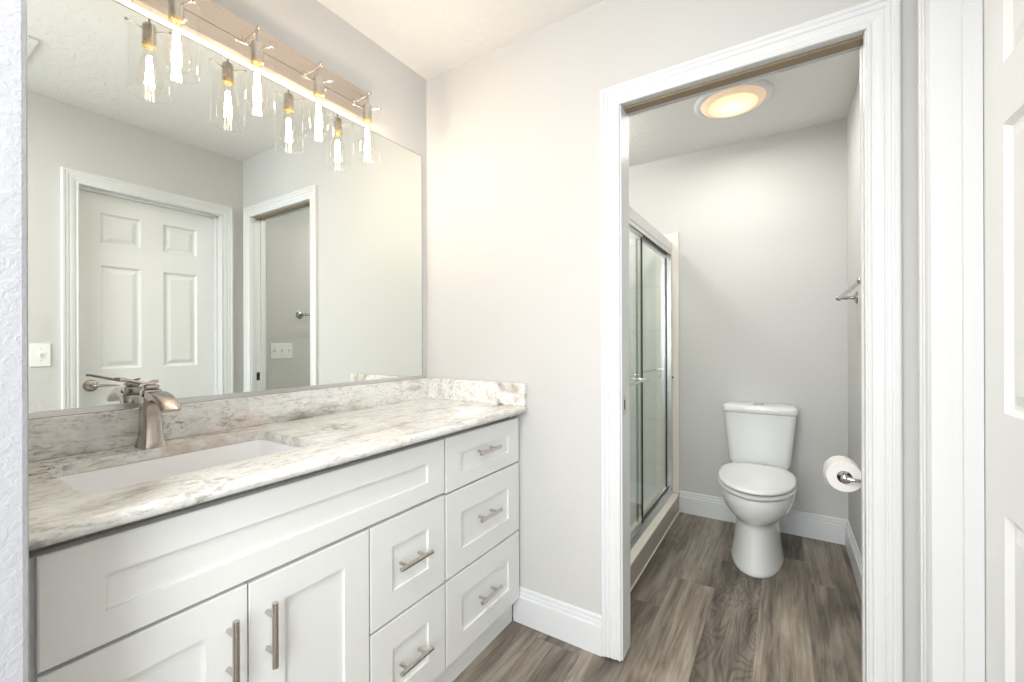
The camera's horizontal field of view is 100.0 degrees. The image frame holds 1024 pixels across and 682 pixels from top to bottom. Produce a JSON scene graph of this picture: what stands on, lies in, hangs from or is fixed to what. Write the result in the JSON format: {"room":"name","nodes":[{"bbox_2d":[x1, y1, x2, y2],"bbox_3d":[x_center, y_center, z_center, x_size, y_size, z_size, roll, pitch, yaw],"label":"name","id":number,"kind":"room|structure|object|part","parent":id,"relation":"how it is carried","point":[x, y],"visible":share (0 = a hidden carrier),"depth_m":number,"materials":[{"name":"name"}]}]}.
{"room":"bathroom","nodes":[
{"label":"bathroom","id":0,"kind":"room"},
{"bbox_2d":[0,0,28,681],"bbox_3d":[-1.394,-0.042,0.979,1.880,2.403,0.090,0,0,32],"label":"wall partition","id":1,"kind":"structure","parent":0,"point":[14,446],"depth_m":0.50,"materials":[{"name":"grey paint"}]},
{"bbox_2d":[114,0,426,377],"bbox_3d":[-0.402,-0.045,2.139,0.090,2.403,2.936,0,0,32],"label":"wall","id":2,"kind":"structure","parent":0,"point":[308,27],"depth_m":1.71,"materials":[{"name":"grey paint"}]},
{"bbox_2d":[27,0,422,418],"bbox_3d":[-0.785,-0.345,1.446,0.008,1.041,1.350,0,0,32],"label":"wall mirror","id":3,"kind":"object","parent":2,"relation":"attached to","point":[191,237],"visible":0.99,"depth_m":1.24,"materials":[{"name":"clear glass"}]},
{"bbox_2d":[28,378,427,461],"bbox_3d":[-0.767,0.222,1.458,0.020,0.094,1.386,0,0,32],"label":"backsplash","id":4,"kind":"structure","parent":2,"relation":"attached to","point":[67,435],"depth_m":1.25,"materials":[{"name":"white stone"}]},
{"bbox_2d":[132,0,380,156],"bbox_3d":[-0.734,-0.852,1.396,0.150,0.296,0.741,0,0,32],"label":"vanity light","id":5,"kind":"object","parent":2,"relation":"attached to","point":[207,20],"visible":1,"depth_m":1.35,"materials":[{"name":"clear glass"},{"name":"brushed nickel"},{"name":"light wood"}]},
{"bbox_3d":[-0.880,-0.773,1.127,0.064,0.131,0.064,0,0,32],"label":"light bulb","id":6,"kind":"part","parent":5,"relation":"part of","materials":[{"name":"clear glass"}]},
{"bbox_2d":[166,0,194,20],"bbox_3d":[-0.882,-0.875,1.117,0.101,0.056,0.097,0,0,32],"label":"socket","id":7,"kind":"object","parent":5,"relation":"attached to","point":[175,8],"depth_m":1.12,"materials":[{"name":"silver metal"}]},
{"bbox_3d":[-0.792,-0.926,1.312,0.092,0.046,0.023,0,0,32],"label":"lamp arm","id":8,"kind":"part","parent":5,"relation":"part of","materials":[{"name":"silver metal"}]},
{"bbox_2d":[235,38,273,60],"bbox_3d":[-0.772,-0.875,1.289,0.101,0.056,0.097,0,0,32],"label":"socket","id":9,"kind":"object","parent":5,"relation":"attached to","point":[256,46],"depth_m":1.28,"materials":[{"name":"silver metal"}]},
{"bbox_3d":[-0.683,-0.926,1.483,0.092,0.046,0.023,0,0,32],"label":"lamp arm","id":10,"kind":"part","parent":5,"relation":"part of","materials":[{"name":"silver metal"}]},
{"bbox_2d":[301,75,333,92],"bbox_3d":[-0.663,-0.875,1.460,0.101,0.056,0.097,0,0,32],"label":"socket","id":11,"kind":"object","parent":5,"relation":"attached to","point":[318,82],"depth_m":1.46,"materials":[{"name":"silver metal"}]},
{"bbox_3d":[-0.662,-0.798,1.470,0.102,0.187,0.102,0,0,32],"label":"lamp shade","id":12,"kind":"part","parent":5,"relation":"part of","materials":[{"name":"clear glass"}]},
{"bbox_3d":[-0.553,-0.798,1.642,0.102,0.187,0.102,0,0,32],"label":"lamp shade","id":13,"kind":"part","parent":5,"relation":"part of","materials":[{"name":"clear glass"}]},
{"bbox_3d":[-0.574,-0.926,1.655,0.092,0.046,0.023,0,0,32],"label":"lamp arm","id":14,"kind":"part","parent":5,"relation":"part of","materials":[{"name":"silver metal"}]},
{"bbox_2d":[353,103,380,118],"bbox_3d":[-0.555,-0.876,1.631,0.101,0.056,0.097,0,0,32],"label":"socket","id":15,"kind":"object","parent":5,"relation":"attached to","point":[367,108],"depth_m":1.63,"materials":[{"name":"silver metal"}]},
{"bbox_2d":[317,0,859,166],"bbox_3d":[-0.893,-1.296,0.785,3.120,0.100,5.925,0,0,32],"label":"ceiling","id":16,"kind":"structure","parent":0,"point":[432,38],"depth_m":1.92,"materials":[{"name":"white paint"}]},
{"bbox_2d":[694,79,773,119],"bbox_3d":[1.145,-1.229,2.230,0.368,0.044,0.368,0,0,32],"label":"ceiling light","id":17,"kind":"object","parent":16,"relation":"attached to","point":[740,100],"visible":0.94,"depth_m":2.19,"materials":[{"name":"white paint"}]},
{"bbox_2d":[453,512,861,681],"bbox_3d":[-0.885,1.207,0.785,3.120,0.100,5.925,0,0,32],"label":"floor","id":18,"kind":"structure","parent":0,"point":[695,616],"depth_m":1.72,"materials":[{"name":"brown wood"}]},
{"bbox_2d":[29,416,518,681],"bbox_3d":[-0.538,0.726,1.313,0.555,0.862,1.384,0,0,32],"label":"vanity cabinet","id":19,"kind":"object","parent":18,"relation":"on","point":[401,564],"visible":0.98,"depth_m":0.98,"materials":[{"name":"white paint"}]},
{"bbox_3d":[-0.622,0.775,0.754,0.020,0.563,0.290,0,0,32],"label":"door","id":20,"kind":"part","parent":19,"relation":"part of","materials":[{"name":"white paint"}]},
{"bbox_3d":[-0.539,0.604,0.830,0.039,0.134,0.013,0,0,32],"label":"handle","id":21,"kind":"part","parent":19,"relation":"part of","materials":[{"name":"silver metal"}]},
{"bbox_3d":[-0.499,0.607,0.893,0.039,0.134,0.013,0,0,32],"label":"handle","id":22,"kind":"part","parent":19,"relation":"part of","materials":[{"name":"silver metal"}]},
{"bbox_2d":[28,378,527,550],"bbox_3d":[-0.541,0.234,1.314,0.554,0.120,1.386,0,0,32],"label":"countertop","id":23,"kind":"structure","parent":19,"relation":"on","point":[333,426],"depth_m":1.11,"materials":[{"name":"white stone"}]},
{"bbox_2d":[114,378,180,449],"bbox_3d":[-0.899,0.177,1.048,0.167,0.184,0.107,0,0,32],"label":"faucet","id":24,"kind":"object","parent":23,"relation":"on","point":[153,402],"visible":1,"depth_m":1.08,"materials":[{"name":"silver metal"}]},
{"bbox_3d":[-0.926,0.099,1.062,0.024,0.027,0.108,0,0,2],"label":"lever","id":25,"kind":"part","parent":24,"relation":"part of","materials":[{"name":"silver metal"}]},
{"bbox_3d":[-0.925,0.128,1.099,0.038,0.032,0.036,0,0,32],"label":"handle","id":26,"kind":"part","parent":24,"relation":"part of","materials":[{"name":"silver metal"}]},
{"bbox_2d":[57,439,299,492],"bbox_3d":[-0.750,0.359,1.023,0.347,0.126,0.494,0,0,32],"label":"sink","id":27,"kind":"object","parent":23,"relation":"in","point":[104,479],"visible":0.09,"depth_m":1.10,"materials":[{"name":"white ceramic"}]},
{"bbox_3d":[-0.462,0.775,1.005,0.020,0.561,0.298,0,0,32],"label":"door","id":28,"kind":"part","parent":19,"relation":"part of","materials":[{"name":"white paint"}]},
{"bbox_3d":[-0.302,0.633,1.258,0.020,0.277,0.292,0,0,32],"label":"drawer","id":29,"kind":"part","parent":19,"relation":"part of","materials":[{"name":"white paint"}]},
{"bbox_3d":[-0.301,0.916,1.258,0.020,0.275,0.292,0,0,32],"label":"drawer","id":30,"kind":"part","parent":19,"relation":"part of","materials":[{"name":"white paint"}]},
{"bbox_3d":[-0.280,0.915,1.236,0.039,0.013,0.124,0,0,32],"label":"handle","id":31,"kind":"part","parent":19,"relation":"part of","materials":[{"name":"silver metal"}]},
{"bbox_3d":[-0.281,0.628,1.236,0.039,0.013,0.124,0,0,32],"label":"handle","id":32,"kind":"part","parent":19,"relation":"part of","materials":[{"name":"silver metal"}]},
{"bbox_3d":[-0.101,0.402,1.576,0.020,0.177,0.448,0,0,32],"label":"drawer","id":33,"kind":"part","parent":19,"relation":"part of","materials":[{"name":"white paint"}]},
{"bbox_3d":[-0.100,0.634,1.576,0.020,0.273,0.448,0,0,32],"label":"drawer","id":34,"kind":"part","parent":19,"relation":"part of","materials":[{"name":"white paint"}]},
{"bbox_3d":[-0.099,0.915,1.576,0.020,0.275,0.448,0,0,32],"label":"drawer","id":35,"kind":"part","parent":19,"relation":"part of","materials":[{"name":"white paint"}]},
{"bbox_3d":[-0.085,0.392,1.546,0.039,0.013,0.124,0,0,32],"label":"handle","id":36,"kind":"part","parent":19,"relation":"part of","materials":[{"name":"silver metal"}]},
{"bbox_3d":[-0.083,0.625,1.548,0.039,0.013,0.124,0,0,32],"label":"handle","id":37,"kind":"part","parent":19,"relation":"part of","materials":[{"name":"silver metal"}]},
{"bbox_3d":[-0.081,0.912,1.550,0.039,0.013,0.124,0,0,32],"label":"handle","id":38,"kind":"part","parent":19,"relation":"part of","materials":[{"name":"silver metal"}]},
{"bbox_2d":[630,491,679,591],"bbox_3d":[0.395,1.091,2.503,0.825,0.124,1.438,0,0,32],"label":"shower pan","id":39,"kind":"object","parent":18,"relation":"on","point":[642,552],"visible":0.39,"depth_m":2.40,"materials":[{"name":"beige tile"}]},
{"bbox_2d":[629,206,672,550],"bbox_3d":[0.684,0.177,2.325,0.124,1.700,1.416,0,0,31],"label":"shower door","id":40,"kind":"structure","parent":39,"relation":"on","point":[644,232],"depth_m":2.61,"materials":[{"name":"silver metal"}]},
{"bbox_3d":[0.519,0.209,2.052,0.014,1.616,0.726,0,0,32],"label":"panel rail","id":41,"kind":"part","parent":40,"relation":"part of","materials":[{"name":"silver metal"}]},
{"bbox_3d":[0.684,-0.628,2.324,0.052,0.091,1.416,0,0,32],"label":"header rail","id":42,"kind":"part","parent":40,"relation":"part of","materials":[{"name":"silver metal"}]},
{"bbox_3d":[0.861,0.208,2.619,0.014,1.592,0.678,0,0,32],"label":"panel rail","id":43,"kind":"part","parent":40,"relation":"part of","materials":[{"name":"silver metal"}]},
{"bbox_3d":[0.689,1.011,2.324,0.054,0.032,1.416,0,0,32],"label":"rail","id":44,"kind":"part","parent":40,"relation":"part of","materials":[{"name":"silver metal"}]},
{"bbox_2d":[718,401,797,578],"bbox_3d":[1.330,0.762,2.331,0.382,0.776,0.740,0,0,32],"label":"toilet","id":45,"kind":"object","parent":18,"relation":"on","point":[758,486],"visible":1,"depth_m":2.22,"materials":[{"name":"white ceramic"}]},
{"bbox_3d":[1.275,0.744,2.245,0.360,0.018,0.538,0,0,32],"label":"seat","id":46,"kind":"part","parent":45,"relation":"part of","materials":[{"name":"white plastic"}]},
{"bbox_3d":[1.276,0.716,2.246,0.359,0.022,0.537,0,0,32],"label":"lid","id":47,"kind":"part","parent":45,"relation":"part of","materials":[{"name":"white plastic"}]},
{"bbox_3d":[1.296,0.954,2.277,0.356,0.394,0.600,0,0,32],"label":"bowl","id":48,"kind":"part","parent":45,"relation":"part of","materials":[{"name":"white ceramic"}]},
{"bbox_3d":[1.475,0.580,2.561,0.368,0.316,0.186,0,0,32],"label":"tank","id":49,"kind":"part","parent":45,"relation":"part of","materials":[{"name":"white ceramic"}]},
{"bbox_3d":[1.474,0.398,2.559,0.382,0.043,0.198,0,0,32],"label":"tank lid","id":50,"kind":"part","parent":45,"relation":"part of","materials":[{"name":"white ceramic"}]},
{"bbox_2d":[426,0,919,681],"bbox_3d":[0.353,-0.048,1.621,1.740,2.403,0.090,0,0,32],"label":"wall","id":51,"kind":"structure","parent":0,"point":[514,272],"depth_m":1.68,"materials":[{"name":"grey paint"}]},
{"bbox_2d":[513,586,601,656],"bbox_3d":[0.171,1.083,1.677,0.382,0.141,0.016,0,0,32],"label":"baseboard","id":52,"kind":"structure","parent":51,"relation":"attached to","point":[579,627],"depth_m":1.66,"materials":[{"name":"white paint"}]},
{"bbox_2d":[600,0,902,681],"bbox_3d":[0.706,0.117,1.398,0.826,2.070,0.127,0,0,32],"label":"door frame","id":53,"kind":"structure","parent":51,"relation":"attached to","point":[881,19],"depth_m":1.22,"materials":[{"name":"white paint"}]},
{"bbox_3d":[0.410,0.232,1.563,0.002,0.067,0.028,0,0,32],"label":"strike plate","id":54,"kind":"part","parent":53,"relation":"part of","materials":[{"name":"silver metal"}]},
{"bbox_2d":[918,0,984,681],"bbox_3d":[0.837,0.119,0.693,0.109,2.066,0.818,0,0,32],"label":"door frame","id":55,"kind":"structure","parent":51,"relation":"attached to","point":[959,23],"depth_m":0.99,"materials":[{"name":"white paint"}]},
{"bbox_2d":[983,0,1023,681],"bbox_3d":[0.859,0.149,0.679,0.097,1.985,0.676,0,0,32],"label":"door","id":56,"kind":"structure","parent":55,"relation":"in","point":[1003,20],"depth_m":0.87,"materials":[{"name":"white paint"}]},
{"bbox_2d":[629,119,847,519],"bbox_3d":[1.178,-0.051,2.919,1.920,2.403,0.104,0,0,32],"label":"wall","id":57,"kind":"structure","parent":0,"point":[760,223],"depth_m":2.68,"materials":[{"name":"grey paint"}]},
{"bbox_2d":[670,232,679,492],"bbox_3d":[1.104,0.145,2.910,0.052,1.760,0.020,0,0,32],"label":"tile edge","id":58,"kind":"structure","parent":57,"relation":"attached to","point":[674,237],"depth_m":2.90,"materials":[{"name":"beige stone"}]},
{"bbox_2d":[679,490,847,544],"bbox_3d":[1.511,1.079,2.656,0.902,0.141,0.016,0,0,32],"label":"baseboard","id":59,"kind":"structure","parent":57,"relation":"attached to","point":[804,524],"depth_m":2.55,"materials":[{"name":"white paint"}]},
{"bbox_2d":[847,73,860,553],"bbox_3d":[0.389,-0.049,-0.028,0.090,2.403,5.745,0,0,32],"label":"wall","id":60,"kind":"structure","parent":0,"point":[853,118],"depth_m":2.19,"materials":[{"name":"grey paint"}]},
{"bbox_2d":[835,277,859,303],"bbox_3d":[1.449,-0.212,1.804,0.084,0.062,0.817,0,0,32],"label":"towel bar","id":61,"kind":"object","parent":60,"relation":"attached to","point":[842,296],"visible":0.62,"depth_m":2.03,"materials":[{"name":"silver metal"}]},
{"bbox_3d":[1.652,-0.213,2.123,0.084,0.062,0.062,0,0,32],"label":"bar post","id":62,"kind":"part","parent":61,"relation":"part of","materials":[{"name":"silver metal"}]},
{"bbox_2d":[840,471,860,482],"bbox_3d":[1.171,0.452,1.420,0.145,0.050,0.164,0,0,32],"label":"toilet paper holder","id":63,"kind":"object","parent":60,"relation":"attached to","point":[845,478],"visible":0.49,"depth_m":1.40,"materials":[{"name":"silver metal"}]},
{"bbox_2d":[823,456,860,491],"bbox_3d":[1.128,0.452,1.466,0.102,0.099,0.100,0,0,32],"label":"toilet paper roll","id":64,"kind":"object","parent":63,"relation":"hanging from","point":[833,465],"visible":0.85,"depth_m":1.43,"materials":[{"name":"white paper"}]},
{"bbox_2d":[845,521,861,599],"bbox_3d":[1.500,1.079,1.812,0.016,0.141,1.420,0,0,32],"label":"baseboard","id":65,"kind":"structure","parent":60,"relation":"attached to","point":[852,549],"depth_m":2.12,"materials":[{"name":"white paint"}]}
]}

